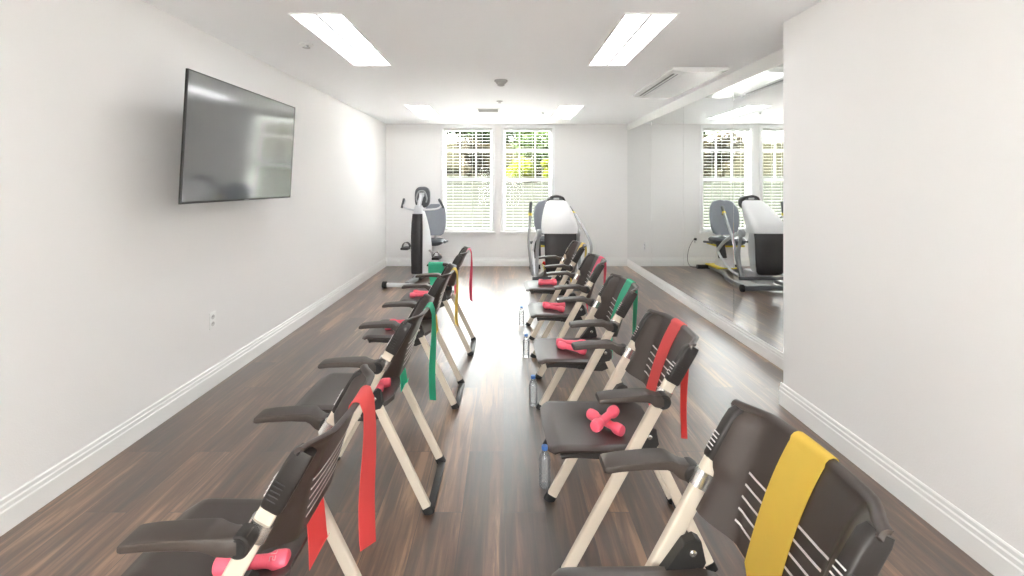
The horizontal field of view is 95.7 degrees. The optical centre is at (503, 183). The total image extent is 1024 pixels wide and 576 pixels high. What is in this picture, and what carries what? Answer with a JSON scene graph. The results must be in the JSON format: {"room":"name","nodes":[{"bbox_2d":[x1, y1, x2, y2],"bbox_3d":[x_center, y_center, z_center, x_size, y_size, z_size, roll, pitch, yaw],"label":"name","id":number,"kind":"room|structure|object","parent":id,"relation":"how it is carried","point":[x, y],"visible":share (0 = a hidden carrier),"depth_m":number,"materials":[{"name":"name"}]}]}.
{"room":"exercise room","nodes":[
{"label":"exercise room","id":0,"kind":"room"},
{"bbox_2d":[0,0,385,498],"bbox_3d":[-2.090,0.190,2.680,0.120,2.440,10.800,0,0,0],"label":"wall","id":1,"kind":"structure","parent":0,"point":[110,285],"depth_m":2.49,"materials":[{"name":"paint"}]},
{"bbox_2d":[0,258,386,536],"bbox_3d":[-2.022,1.340,2.680,0.016,0.140,10.560,0,0,0],"label":"baseboard","id":2,"kind":"structure","parent":1,"relation":"attached to","point":[18,505],"depth_m":2.54,"materials":[{"name":"paint"}]},
{"bbox_2d":[209,311,215,329],"bbox_3d":[-2.026,0.948,3.220,0.008,0.116,0.072,0,0,0],"label":"wall outlet","id":3,"kind":"object","parent":1,"relation":"attached to","point":[212,316],"visible":1,"depth_m":3.21,"materials":[{"name":"plastic"}]},
{"bbox_2d":[178,68,294,203],"bbox_3d":[-1.883,-0.262,3.200,0.293,0.750,1.310,0,0,0],"label":"television","id":4,"kind":"object","parent":1,"relation":"attached to","point":[237,142],"visible":1,"depth_m":2.99,"materials":[{"name":"black metal"}]},
{"bbox_2d":[142,0,821,123],"bbox_3d":[0.085,-1.090,2.680,4.470,0.120,10.800,0,0,0],"label":"ceiling","id":5,"kind":"structure","parent":0,"point":[447,56],"depth_m":3.52,"materials":[{"name":"paint"}]},
{"bbox_2d":[299,42,313,48],"bbox_3d":[-1.460,-1.018,3.420,0.100,0.025,0.100,0,0,0],"label":"sprinkler","id":6,"kind":"object","parent":5,"relation":"attached to","point":[305,45],"visible":1,"depth_m":3.41,"materials":[{"name":"paint"}]},
{"bbox_2d":[288,13,391,65],"bbox_3d":[-1.135,-1.026,3.395,0.330,0.009,1.220,0,0,0],"label":"recessed light","id":7,"kind":"object","parent":5,"relation":"in","point":[335,30],"visible":1,"depth_m":3.23,"materials":[{"name":"paint"}]},
{"bbox_2d":[319,15,388,64],"bbox_3d":[-1.054,-1.025,3.395,0.143,0.006,1.196,0,0,0],"label":"diffuser","id":8,"kind":"object","parent":7,"relation":"attached to","point":[340,25],"depth_m":3.25,"materials":[{"name":"white plastic"}]},
{"bbox_2d":[404,105,441,118],"bbox_3d":[-1.135,-1.026,6.655,0.330,0.009,1.220,0,0,0],"label":"recessed light","id":9,"kind":"object","parent":5,"relation":"in","point":[422,111],"visible":1,"depth_m":6.54,"materials":[{"name":"paint"}]},
{"bbox_2d":[407,106,430,118],"bbox_3d":[-1.216,-1.025,6.655,0.143,0.006,1.196,0,0,0],"label":"diffuser","id":10,"kind":"object","parent":9,"relation":"attached to","point":[417,110],"depth_m":6.62,"materials":[{"name":"white plastic"}]},
{"bbox_2d":[419,106,440,118],"bbox_3d":[-1.054,-1.025,6.655,0.143,0.006,1.196,0,0,0],"label":"diffuser","id":11,"kind":"object","parent":9,"relation":"attached to","point":[428,111],"depth_m":6.62,"materials":[{"name":"white plastic"}]},
{"bbox_2d":[476,108,499,111],"bbox_3d":[-0.220,-1.024,6.450,0.328,0.012,0.324,0,0,0],"label":"ceiling vent","id":12,"kind":"object","parent":5,"relation":"in","point":[477,109],"visible":1,"depth_m":6.35,"materials":[{"name":"metal"}]},
{"bbox_2d":[494,79,507,86],"bbox_3d":[-0.030,-1.002,4.600,0.132,0.056,0.132,0,0,0],"label":"smoke detector","id":13,"kind":"object","parent":5,"relation":"attached to","point":[500,82],"visible":1,"depth_m":4.56,"materials":[{"name":"plastic"}]},
{"bbox_2d":[550,105,584,118],"bbox_3d":[0.890,-1.026,6.655,0.330,0.009,1.220,0,0,0],"label":"recessed light","id":14,"kind":"object","parent":5,"relation":"in","point":[563,111],"visible":1,"depth_m":6.54,"materials":[{"name":"paint"}]},
{"bbox_2d":[551,106,569,118],"bbox_3d":[0.808,-1.025,6.655,0.143,0.006,1.196,0,0,0],"label":"diffuser","id":15,"kind":"object","parent":14,"relation":"attached to","point":[561,111],"depth_m":6.63,"materials":[{"name":"white plastic"}]},
{"bbox_2d":[562,106,582,118],"bbox_3d":[0.972,-1.025,6.655,0.143,0.006,1.196,0,0,0],"label":"diffuser","id":16,"kind":"object","parent":14,"relation":"attached to","point":[571,111],"depth_m":6.62,"materials":[{"name":"white plastic"}]},
{"bbox_2d":[588,13,678,65],"bbox_3d":[0.890,-1.026,3.395,0.330,0.009,1.220,0,0,0],"label":"recessed light","id":17,"kind":"object","parent":5,"relation":"in","point":[633,32],"visible":1,"depth_m":3.23,"materials":[{"name":"paint"}]},
{"bbox_2d":[590,15,648,64],"bbox_3d":[0.808,-1.025,3.395,0.143,0.006,1.196,0,0,0],"label":"diffuser","id":18,"kind":"object","parent":17,"relation":"attached to","point":[628,26],"depth_m":3.25,"materials":[{"name":"white plastic"}]},
{"bbox_2d":[609,15,674,64],"bbox_3d":[0.972,-1.025,3.395,0.143,0.006,1.196,0,0,0],"label":"diffuser","id":19,"kind":"object","parent":17,"relation":"attached to","point":[652,25],"depth_m":3.25,"materials":[{"name":"white plastic"}]},
{"bbox_2d":[633,67,728,98],"bbox_3d":[1.740,-1.007,4.720,0.500,0.046,1.260,0,0,0],"label":"air conditioner","id":20,"kind":"object","parent":5,"relation":"attached to","point":[676,81],"visible":1,"depth_m":4.49,"materials":[{"name":"white plastic"}]},
{"bbox_2d":[0,266,993,575],"bbox_3d":[0.085,1.460,2.680,4.470,0.100,10.800,0,0,0],"label":"floor","id":21,"kind":"structure","parent":0,"point":[491,516],"depth_m":2.33,"materials":[{"name":"brown wood"}]},
{"bbox_2d":[116,364,374,575],"bbox_3d":[-0.639,0.994,1.225,0.622,0.857,0.578,0,0,0],"label":"folding chair","id":22,"kind":"object","parent":21,"relation":"on","point":[237,529],"visible":0.95,"depth_m":1.10,"materials":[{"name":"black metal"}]},
{"bbox_2d":[212,548,290,575],"bbox_3d":[-0.625,0.939,1.150,0.176,0.045,0.044,0,0,-7],"label":"dumbbell","id":23,"kind":"object","parent":22,"relation":"on","point":[279,558],"visible":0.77,"depth_m":1.14,"materials":[{"name":"pink plastic"}]},
{"bbox_2d":[306,424,349,516],"bbox_3d":[-0.472,0.755,1.225,0.055,0.124,0.262,0,0,0],"label":"grille","id":24,"kind":"object","parent":22,"relation":"attached to","point":[317,482],"depth_m":1.18,"materials":[{"name":"black plastic"}]},
{"bbox_2d":[307,385,375,570],"bbox_3d":[-0.433,0.786,1.245,0.153,0.448,0.100,0,0,0],"label":"band","id":25,"kind":"object","parent":22,"relation":"hanging from","point":[316,527],"visible":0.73,"depth_m":1.24,"materials":[{"name":"red rubber"}]},
{"bbox_2d":[295,293,445,514],"bbox_3d":[-0.606,0.994,2.165,0.622,0.857,0.578,0,0,1],"label":"folding chair","id":26,"kind":"object","parent":21,"relation":"on","point":[396,356],"visible":0.81,"depth_m":2.02,"materials":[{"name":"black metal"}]},
{"bbox_2d":[375,383,383,391],"bbox_3d":[-0.633,0.940,2.093,0.176,0.044,0.044,0,0,-34],"label":"dumbbell","id":27,"kind":"object","parent":26,"relation":"on","point":[380,385],"visible":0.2,"depth_m":2.12,"materials":[{"name":"pink plastic"}]},
{"bbox_2d":[379,378,390,387],"bbox_3d":[-0.622,0.940,2.177,0.176,0.044,0.044,0,0,-11],"label":"dumbbell","id":28,"kind":"object","parent":26,"relation":"on","point":[386,382],"visible":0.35,"depth_m":2.17,"materials":[{"name":"pink plastic"}]},
{"bbox_2d":[403,326,419,365],"bbox_3d":[-0.439,0.755,2.163,0.055,0.124,0.262,0,0,1],"label":"grille","id":29,"kind":"object","parent":26,"relation":"attached to","point":[408,345],"depth_m":2.09,"materials":[{"name":"black plastic"}]},
{"bbox_2d":[400,302,435,399],"bbox_3d":[-0.400,0.795,2.163,0.153,0.467,0.090,0,0,1],"label":"band","id":30,"kind":"object","parent":26,"relation":"hanging from","point":[432,359],"visible":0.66,"depth_m":2.16,"materials":[{"name":"green rubber"}]},
{"bbox_2d":[362,263,464,409],"bbox_3d":[-0.589,0.994,3.090,0.622,0.857,0.578,0,0,1],"label":"folding chair","id":31,"kind":"object","parent":21,"relation":"on","point":[437,289],"visible":0.68,"depth_m":2.94,"materials":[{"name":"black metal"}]},
{"bbox_2d":[428,262,443,284],"bbox_3d":[-0.601,0.833,4.104,0.147,0.239,0.388,0,0,-8],"label":"band","id":32,"kind":"object","parent":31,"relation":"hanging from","point":[433,267],"visible":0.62,"depth_m":4.20,"materials":[{"name":"green rubber"}]},
{"bbox_2d":[436,267,457,333],"bbox_3d":[-0.384,0.786,3.088,0.152,0.448,0.080,0,0,1],"label":"band","id":33,"kind":"object","parent":31,"relation":"hanging from","point":[454,268],"visible":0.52,"depth_m":3.09,"materials":[{"name":"rubber"}]},
{"bbox_2d":[382,187,447,287],"bbox_3d":[-1.202,0.725,6.998,0.698,1.369,1.629,0,0,7],"label":"exercise bike","id":34,"kind":"object","parent":21,"relation":"on","point":[429,221],"visible":0.91,"depth_m":6.79,"materials":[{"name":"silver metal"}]},
{"bbox_2d":[431,238,444,245],"bbox_3d":[-1.154,0.925,7.395,0.398,0.090,0.418,0,0,7],"label":"seat cushion","id":35,"kind":"object","parent":34,"relation":"on","point":[435,241],"depth_m":7.25,"materials":[{"name":"leather"}]},
{"bbox_2d":[400,246,476,355],"bbox_3d":[-0.559,0.994,3.990,0.622,0.857,0.578,0,0,1],"label":"folding chair","id":36,"kind":"object","parent":21,"relation":"on","point":[448,294],"visible":0.5,"depth_m":3.83,"materials":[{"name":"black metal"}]},
{"bbox_2d":[410,292,427,297],"bbox_3d":[-0.711,0.940,3.930,0.176,0.044,0.044,0,0,-12],"label":"dumbbell","id":37,"kind":"object","parent":36,"relation":"on","point":[412,294],"visible":0.63,"depth_m":3.91,"materials":[{"name":"pink plastic"}]},
{"bbox_2d":[413,290,427,292],"bbox_3d":[-0.700,0.940,4.013,0.176,0.044,0.044,0,0,6],"label":"dumbbell","id":38,"kind":"object","parent":36,"relation":"on","point":[414,291],"visible":0.35,"depth_m":4.00,"materials":[{"name":"pink plastic"}]},
{"bbox_2d":[454,248,472,301],"bbox_3d":[-0.352,0.798,4.018,0.154,0.472,0.100,0,0,1],"label":"band","id":39,"kind":"object","parent":36,"relation":"hanging from","point":[471,266],"visible":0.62,"depth_m":4.01,"materials":[{"name":"rubber"}]},
{"bbox_2d":[519,306,523,325],"bbox_3d":[0.175,1.315,4.630,0.054,0.190,0.054,0,0,-44],"label":"water bottle","id":40,"kind":"object","parent":21,"relation":"on","point":[520,306],"visible":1,"depth_m":4.64,"materials":[{"name":"plastic"}]},
{"bbox_2d":[523,333,528,357],"bbox_3d":[0.180,1.315,3.770,0.054,0.190,0.054,0,0,31],"label":"water bottle","id":41,"kind":"object","parent":21,"relation":"on","point":[525,334],"visible":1,"depth_m":3.78,"materials":[{"name":"plastic"}]},
{"bbox_2d":[529,375,536,406],"bbox_3d":[0.186,1.315,2.950,0.054,0.190,0.054,0,0,16],"label":"water bottle","id":42,"kind":"object","parent":21,"relation":"on","point":[532,376],"visible":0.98,"depth_m":2.96,"materials":[{"name":"plastic"}]},
{"bbox_2d":[539,444,550,488],"bbox_3d":[0.190,1.315,2.160,0.054,0.190,0.054,0,0,0],"label":"water bottle","id":43,"kind":"object","parent":21,"relation":"on","point":[544,485],"visible":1,"depth_m":2.17,"materials":[{"name":"plastic"}]},
{"bbox_2d":[524,240,586,339],"bbox_3d":[0.503,0.994,4.410,0.622,0.857,0.578,0,0,-2],"label":"folding chair","id":44,"kind":"object","parent":21,"relation":"on","point":[569,261],"visible":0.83,"depth_m":4.25,"materials":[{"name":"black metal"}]},
{"bbox_2d":[538,281,556,284],"bbox_3d":[0.412,0.940,4.395,0.176,0.044,0.044,0,0,0],"label":"dumbbell","id":45,"kind":"object","parent":44,"relation":"on","point":[539,282],"visible":1,"depth_m":4.38,"materials":[{"name":"pink plastic"}]},
{"bbox_2d":[538,279,556,280],"bbox_3d":[0.420,0.940,4.479,0.176,0.044,0.044,0,0,-9],"label":"dumbbell","id":46,"kind":"object","parent":44,"relation":"on","point":[539,279],"visible":0.48,"depth_m":4.47,"materials":[{"name":"pink plastic"}]},
{"bbox_2d":[570,242,586,281],"bbox_3d":[0.707,0.776,4.416,0.150,0.428,0.090,0,0,-2],"label":"band","id":47,"kind":"object","parent":44,"relation":"hanging from","point":[582,243],"visible":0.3,"depth_m":4.42,"materials":[{"name":"yellow rubber"}]},
{"bbox_2d":[527,195,592,291],"bbox_3d":[0.752,0.782,6.828,0.860,1.256,1.652,0,0,0],"label":"elliptical","id":48,"kind":"object","parent":21,"relation":"on","point":[554,219],"visible":0.73,"depth_m":6.23,"materials":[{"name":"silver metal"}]},
{"bbox_2d":[540,236,544,244],"bbox_3d":[0.740,0.890,7.270,0.497,0.100,0.497,0,0,0],"label":"seat cushion","id":49,"kind":"object","parent":48,"relation":"on","point":[542,237],"depth_m":7.07,"materials":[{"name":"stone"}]},
{"bbox_2d":[541,200,577,233],"bbox_3d":[0.740,0.440,6.303,0.479,0.420,0.514,0,0,0],"label":"hood","id":50,"kind":"object","parent":48,"relation":"attached to","point":[558,217],"depth_m":6.17,"materials":[{"name":"white plastic"}]},
{"bbox_2d":[528,253,606,378],"bbox_3d":[0.501,0.994,3.565,0.622,0.857,0.578,0,0,-1],"label":"folding chair","id":51,"kind":"object","parent":21,"relation":"on","point":[582,280],"visible":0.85,"depth_m":3.42,"materials":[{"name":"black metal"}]},
{"bbox_2d":[543,302,564,306],"bbox_3d":[0.389,0.940,3.605,0.176,0.044,0.044,0,0,6],"label":"dumbbell","id":52,"kind":"object","parent":51,"relation":"on","point":[563,303],"visible":0.62,"depth_m":3.59,"materials":[{"name":"pink plastic"}]},
{"bbox_2d":[544,303,564,311],"bbox_3d":[0.381,0.940,3.520,0.176,0.044,0.044,0,0,40],"label":"dumbbell","id":53,"kind":"object","parent":51,"relation":"on","point":[546,305],"visible":1,"depth_m":3.50,"materials":[{"name":"pink plastic"}]},
{"bbox_2d":[586,256,605,310],"bbox_3d":[0.706,0.776,3.569,0.151,0.428,0.100,0,0,-1],"label":"band","id":54,"kind":"object","parent":51,"relation":"hanging from","point":[598,261],"visible":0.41,"depth_m":3.58,"materials":[{"name":"rubber"}]},
{"bbox_2d":[533,273,638,443],"bbox_3d":[0.489,0.994,2.700,0.622,0.857,0.578,0,0,-1],"label":"folding chair","id":55,"kind":"object","parent":21,"relation":"on","point":[547,352],"visible":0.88,"depth_m":2.60,"materials":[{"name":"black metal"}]},
{"bbox_2d":[556,338,585,344],"bbox_3d":[0.397,0.940,2.740,0.176,0.044,0.044,0,0,9],"label":"dumbbell","id":56,"kind":"object","parent":55,"relation":"on","point":[557,339],"visible":0.47,"depth_m":2.73,"materials":[{"name":"pink plastic"}]},
{"bbox_2d":[557,341,586,354],"bbox_3d":[0.389,0.940,2.656,0.176,0.044,0.044,0,0,37],"label":"dumbbell","id":57,"kind":"object","parent":55,"relation":"on","point":[562,345],"visible":0.81,"depth_m":2.66,"materials":[{"name":"pink plastic"}]},
{"bbox_2d":[610,279,637,358],"bbox_3d":[0.694,0.800,2.704,0.151,0.477,0.100,0,0,-1],"label":"band","id":58,"kind":"object","parent":55,"relation":"hanging from","point":[626,286],"visible":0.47,"depth_m":2.70,"materials":[{"name":"green rubber"}]},
{"bbox_2d":[540,309,717,571],"bbox_3d":[0.466,0.994,1.865,0.622,0.857,0.578,0,0,-1],"label":"folding chair","id":59,"kind":"object","parent":21,"relation":"on","point":[568,432],"visible":0.84,"depth_m":1.76,"materials":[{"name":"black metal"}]},
{"bbox_2d":[586,408,624,436],"bbox_3d":[0.400,0.940,1.829,0.044,0.044,0.176,0,0,-36],"label":"dumbbell","id":60,"kind":"object","parent":59,"relation":"on","point":[617,428],"visible":0.84,"depth_m":1.79,"materials":[{"name":"pink plastic"}]},
{"bbox_2d":[590,405,619,432],"bbox_3d":[0.393,0.910,1.798,0.044,0.044,0.176,0,0,40],"label":"dumbbell","id":61,"kind":"object","parent":60,"relation":"on","point":[597,424],"visible":1,"depth_m":1.77,"materials":[{"name":"pink plastic"}]},
{"bbox_2d":[644,345,670,387],"bbox_3d":[0.633,0.755,1.868,0.055,0.124,0.262,0,0,-1],"label":"grille","id":62,"kind":"object","parent":59,"relation":"attached to","point":[650,351],"depth_m":1.97,"materials":[{"name":"black plastic"}]},
{"bbox_2d":[646,318,688,438],"bbox_3d":[0.670,0.813,1.897,0.151,0.502,0.090,0,0,-1],"label":"band","id":63,"kind":"object","parent":59,"relation":"hanging from","point":[674,326],"visible":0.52,"depth_m":1.90,"materials":[{"name":"red rubber"}]},
{"bbox_2d":[551,399,894,575],"bbox_3d":[0.418,0.994,0.980,0.622,0.857,0.578,0,0,-2],"label":"folding chair","id":64,"kind":"object","parent":21,"relation":"on","point":[844,528],"visible":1,"depth_m":1.12,"materials":[{"name":"plastic"}]},
{"bbox_2d":[735,472,828,575],"bbox_3d":[0.585,0.755,0.986,0.055,0.124,0.262,0,0,-2],"label":"grille","id":65,"kind":"object","parent":64,"relation":"attached to","point":[808,555],"depth_m":0.95,"materials":[{"name":"black plastic"}]},
{"bbox_2d":[744,431,838,575],"bbox_3d":[0.622,0.776,1.000,0.150,0.428,0.105,0,0,-2],"label":"band","id":66,"kind":"object","parent":64,"relation":"hanging from","point":[803,460],"visible":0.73,"depth_m":1.00,"materials":[{"name":"yellow rubber"}]},
{"bbox_2d":[386,124,626,257],"bbox_3d":[0.145,0.190,8.035,4.350,2.440,0.150,0,0,0],"label":"wall","id":67,"kind":"structure","parent":0,"point":[591,159],"depth_m":7.96,"materials":[{"name":"paint"}]},
{"bbox_2d":[440,125,495,232],"bbox_3d":[-0.625,-0.083,8.005,0.960,1.855,0.180,0,0,0],"label":"window","id":68,"kind":"structure","parent":67,"relation":"in","point":[491,179],"depth_m":7.94,"materials":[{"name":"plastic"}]},
{"bbox_2d":[444,129,490,229],"bbox_3d":[-0.625,-0.079,8.002,0.816,1.754,0.054,0,0,0],"label":"window blind","id":69,"kind":"object","parent":68,"relation":"attached to","point":[445,130],"visible":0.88,"depth_m":7.98,"materials":[{"name":"plastic"}]},
{"bbox_2d":[386,258,626,265],"bbox_3d":[0.045,1.340,7.952,4.150,0.140,0.016,0,0,0],"label":"baseboard","id":70,"kind":"structure","parent":67,"relation":"attached to","point":[390,261],"depth_m":7.94,"materials":[{"name":"paint"}]},
{"bbox_2d":[500,125,554,232],"bbox_3d":[0.407,-0.083,8.005,0.945,1.855,0.180,0,0,0],"label":"window","id":71,"kind":"structure","parent":67,"relation":"in","point":[504,179],"depth_m":7.94,"materials":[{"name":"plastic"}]},
{"bbox_2d":[504,129,550,229],"bbox_3d":[0.407,-0.079,8.002,0.801,1.754,0.054,0,0,0],"label":"window blind","id":72,"kind":"object","parent":71,"relation":"attached to","point":[505,130],"visible":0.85,"depth_m":7.98,"materials":[{"name":"plastic"}]},
{"bbox_2d":[783,0,1023,554],"bbox_3d":[2.050,0.190,0.117,0.540,2.440,5.674,0,0,0],"label":"wall","id":73,"kind":"structure","parent":0,"point":[903,120],"depth_m":2.00,"materials":[{"name":"paint"}]},
{"bbox_2d":[779,382,1023,575],"bbox_3d":[1.772,1.340,0.185,0.016,0.140,5.570,0,0,0],"label":"baseboard","id":74,"kind":"structure","parent":73,"relation":"attached to","point":[986,548],"depth_m":1.99,"materials":[{"name":"paint"}]},
{"bbox_3d":[2.224,0.190,5.467,0.192,2.440,5.226,0,0,0],"label":"wall","id":75,"kind":"structure","parent":0,"visible":0},
{"bbox_2d":[627,120,651,272],"bbox_3d":[2.122,0.183,7.299,0.006,2.197,1.313,0,0,0],"label":"mirror panel","id":76,"kind":"object","parent":75,"relation":"attached to","point":[639,138],"visible":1,"depth_m":7.19,"materials":[{"name":"silver glass"}]},
{"bbox_2d":[652,107,682,291],"bbox_3d":[2.122,0.183,6.055,0.006,2.197,1.165,0,0,0],"label":"mirror panel","id":77,"kind":"object","parent":75,"relation":"attached to","point":[667,129],"visible":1,"depth_m":5.96,"materials":[{"name":"silver glass"}]},
{"bbox_2d":[627,259,782,369],"bbox_3d":[2.120,1.347,5.457,0.016,0.126,5.006,0,0,0],"label":"baseboard","id":78,"kind":"structure","parent":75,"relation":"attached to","point":[759,346],"depth_m":4.54,"materials":[{"name":"paint"}]},
{"bbox_2d":[627,48,782,130],"bbox_3d":[2.122,-0.973,5.457,0.012,0.115,5.006,0,0,0],"label":"trim","id":79,"kind":"structure","parent":75,"relation":"attached to","point":[775,59],"depth_m":4.55,"materials":[{"name":"paint"}]},
{"bbox_2d":[683,85,733,322],"bbox_3d":[2.122,0.183,4.870,0.006,2.197,1.195,0,0,0],"label":"mirror panel","id":80,"kind":"object","parent":75,"relation":"attached to","point":[708,122],"visible":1,"depth_m":4.77,"materials":[{"name":"silver glass"}]},
{"bbox_2d":[734,64,782,351],"bbox_3d":[2.122,0.183,3.645,0.006,2.197,1.245,0,0,0],"label":"mirror panel","id":81,"kind":"object","parent":75,"relation":"attached to","point":[758,99],"visible":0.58,"depth_m":3.83,"materials":[{"name":"silver glass"}]},
{"label":"outside","id":82,"kind":"structure","parent":0,"visible":0},
{"bbox_2d":[446,142,548,226],"bbox_3d":[0.000,-2.362,39.120,90.000,8.084,62.000,0,0,0],"label":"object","id":83,"kind":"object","parent":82,"point":[519,194],"depth_m":19.64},
{"bbox_2d":[451,132,481,165],"bbox_3d":[-2.718,-3.403,33.541,3.045,4.385,3.750,0,0,34],"label":"tree","id":84,"kind":"object","parent":83,"relation":"on","point":[458,136],"visible":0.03,"depth_m":33.39,"materials":[{"name":"green plant"}]},
{"bbox_2d":[456,136,489,177],"bbox_3d":[-1.411,-1.449,25.385,2.579,2.225,2.576,0,0,0],"label":"shrub","id":85,"kind":"object","parent":83,"relation":"on","point":[467,156],"visible":0.77,"depth_m":25.00,"materials":[{"name":"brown plant"}]},
{"bbox_2d":[467,132,516,147],"bbox_3d":[-0.743,-2.774,30.431,3.469,3.968,3.008,0,0,0],"label":"tree","id":86,"kind":"object","parent":83,"relation":"on","point":[486,138],"visible":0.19,"depth_m":30.03,"materials":[{"name":"green plant"}]},
{"bbox_2d":[506,132,530,157],"bbox_3d":[1.045,-3.546,33.657,3.528,4.484,2.852,0,0,0],"label":"tree","id":87,"kind":"object","parent":83,"relation":"on","point":[511,140],"visible":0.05,"depth_m":33.36,"materials":[{"name":"green plant"}]},
{"bbox_2d":[506,157,534,177],"bbox_3d":[0.779,-0.810,24.984,1.473,1.319,1.846,0,0,-44],"label":"shrub","id":88,"kind":"object","parent":83,"relation":"on","point":[526,171],"visible":0.87,"depth_m":24.64,"materials":[{"name":"yellow plant"}]},
{"bbox_2d":[511,132,548,170],"bbox_3d":[2.050,-2.007,27.416,3.496,2.786,2.811,0,0,23],"label":"shrub","id":89,"kind":"object","parent":83,"relation":"on","point":[529,141],"visible":0.56,"depth_m":27.32,"materials":[{"name":"green plant"}]},
{"bbox_2d":[540,158,548,177],"bbox_3d":[2.749,-0.814,25.086,1.575,1.262,1.507,0,0,0],"label":"shrub","id":90,"kind":"object","parent":83,"relation":"on","point":[543,163],"visible":0.16,"depth_m":25.00,"materials":[{"name":"yellow plant"}]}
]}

